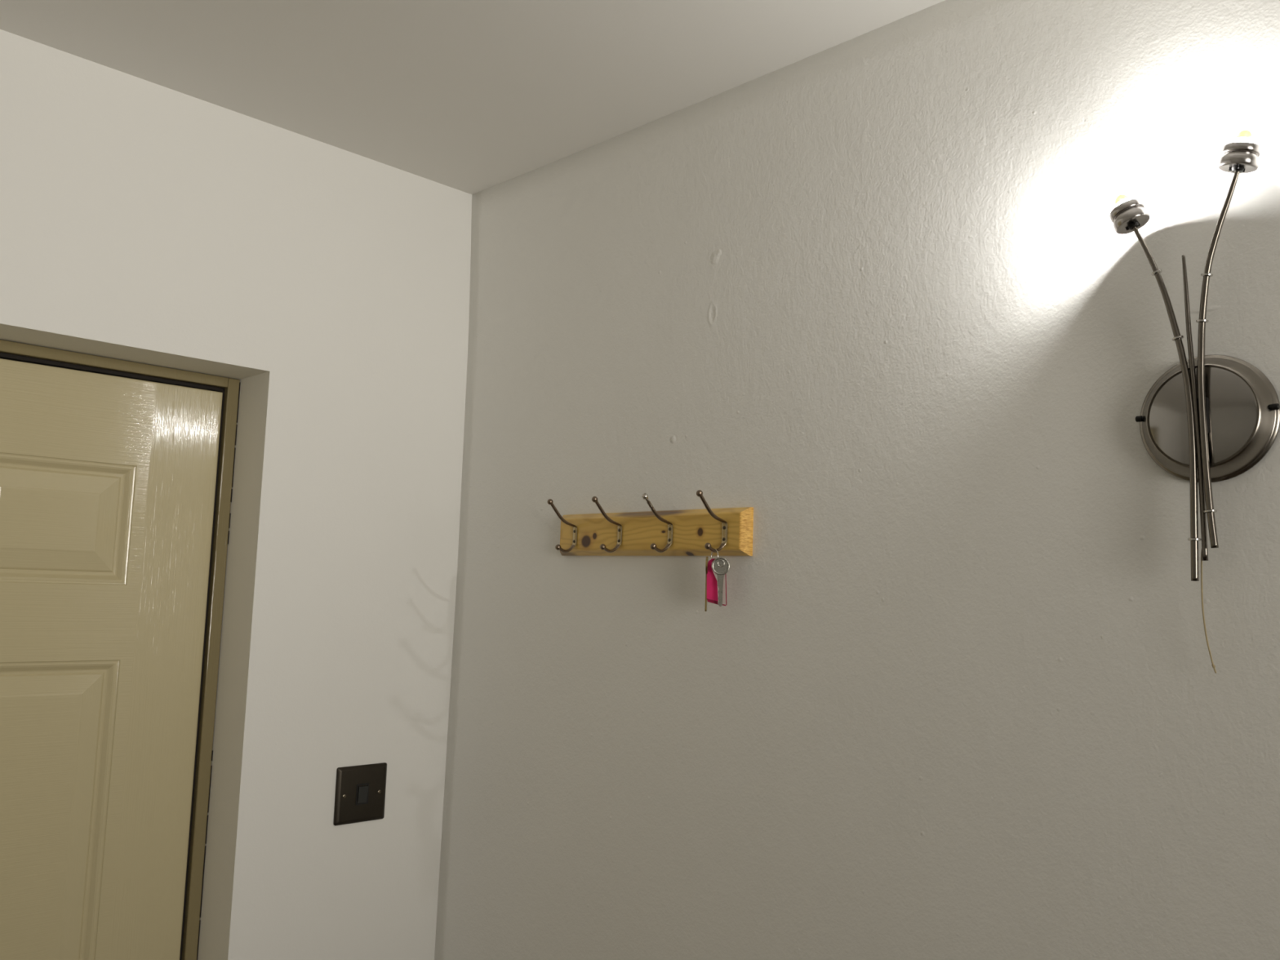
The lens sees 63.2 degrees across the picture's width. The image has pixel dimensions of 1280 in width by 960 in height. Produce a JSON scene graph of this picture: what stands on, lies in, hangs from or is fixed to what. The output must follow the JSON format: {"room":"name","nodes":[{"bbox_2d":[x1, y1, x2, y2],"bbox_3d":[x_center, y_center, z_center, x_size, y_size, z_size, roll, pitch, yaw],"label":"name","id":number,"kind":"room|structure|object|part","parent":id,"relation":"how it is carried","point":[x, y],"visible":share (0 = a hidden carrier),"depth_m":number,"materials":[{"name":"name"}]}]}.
{"room":"entrance hallway","nodes":[
{"label":"entrance hallway","id":0,"kind":"room"},
{"bbox_2d":[0,29,471,959],"bbox_3d":[-1.130,0.573,1.094,2.040,2.376,0.260,8,-8,-44],"label":"wall","id":1,"kind":"structure","parent":0,"point":[142,221],"depth_m":1.56,"materials":[{"name":"white paint"}]},
{"bbox_2d":[0,358,222,959],"bbox_3d":[-0.961,0.801,1.246,0.763,1.953,0.039,7,-8,-43],"label":"door","id":2,"kind":"structure","parent":1,"relation":"in","point":[108,482],"depth_m":1.46,"materials":[{"name":"beige wood"}]},
{"bbox_2d":[0,339,240,959],"bbox_3d":[-0.993,0.795,1.280,0.811,1.982,0.156,8,-8,-44],"label":"trim","id":3,"kind":"structure","parent":1,"relation":"attached to","point":[10,350],"depth_m":1.55,"materials":[{"name":"brown"}]},
{"bbox_2d":[333,762,386,826],"bbox_3d":[-0.429,0.484,1.606,0.086,0.086,0.009,8,-8,-44],"label":"light switch","id":4,"kind":"object","parent":1,"relation":"attached to","point":[360,790],"visible":1,"depth_m":1.60,"materials":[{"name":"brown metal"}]},
{"bbox_2d":[0,0,945,194],"bbox_3d":[0.318,-0.741,-0.196,2.240,0.100,4.260,8,-8,-44],"label":"ceiling","id":5,"kind":"structure","parent":0,"point":[469,96],"depth_m":1.34,"materials":[{"name":"white paint"}]},
{"bbox_2d":[434,0,1279,959],"bbox_3d":[1.092,0.567,0.353,0.130,2.379,3.923,8,-8,-44],"label":"wall","id":6,"kind":"structure","parent":0,"point":[957,694],"depth_m":1.17,"materials":[{"name":"white paint"}]},
{"bbox_2d":[546,489,753,555],"bbox_3d":[-0.010,0.062,1.408,0.071,0.078,0.360,8,-8,-44],"label":"coat rack","id":7,"kind":"object","parent":6,"relation":"attached to","point":[727,531],"visible":1,"depth_m":1.40,"materials":[{"name":"brown wood"}]},
{"bbox_2d":[704,549,729,611],"bbox_3d":[0.095,0.125,1.297,0.038,0.078,0.021,-2,-7,32],"label":"keyring","id":8,"kind":"object","parent":7,"relation":"hanging from","point":[715,589],"visible":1,"depth_m":1.30,"materials":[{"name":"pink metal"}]},
{"bbox_2d":[1109,129,1279,673],"bbox_3d":[0.492,-0.067,0.927,0.055,0.471,0.128,8,-8,-44],"label":"wall lamp","id":9,"kind":"object","parent":6,"relation":"attached to","point":[1206,420],"visible":1,"depth_m":0.92,"materials":[{"name":"grey metal"}]},
{"bbox_3d":[0.454,-0.258,0.975,0.014,0.020,0.017,8,-8,-44],"label":"bulb","id":10,"kind":"part","parent":9,"relation":"part of","materials":[{"name":"white glass"}]},
{"bbox_3d":[0.474,-0.074,0.940,0.049,0.329,0.007,-1,-7,29],"label":"stem","id":11,"kind":"part","parent":9,"relation":"part of","materials":[{"name":"grey metal"}]},
{"bbox_3d":[0.493,-0.066,0.927,0.018,0.275,0.006,2,-6,0],"label":"stem","id":12,"kind":"part","parent":9,"relation":"part of","materials":[{"name":"grey metal"}]},
{"bbox_3d":[0.497,0.113,0.912,0.012,0.111,0.007,4,-6,-18],"label":"pull cord","id":13,"kind":"part","parent":9,"relation":"part of","materials":[{"name":"beige fabric"}]},
{"bbox_3d":[0.507,-0.106,0.909,0.010,0.330,0.044,4,-6,-21],"label":"stem","id":14,"kind":"part","parent":9,"relation":"part of","materials":[{"name":"grey metal"}]},
{"bbox_3d":[0.526,-0.295,0.908,0.014,0.020,0.015,8,-8,-44],"label":"bulb","id":15,"kind":"part","parent":9,"relation":"part of","materials":[{"name":"white glass"}]}
]}

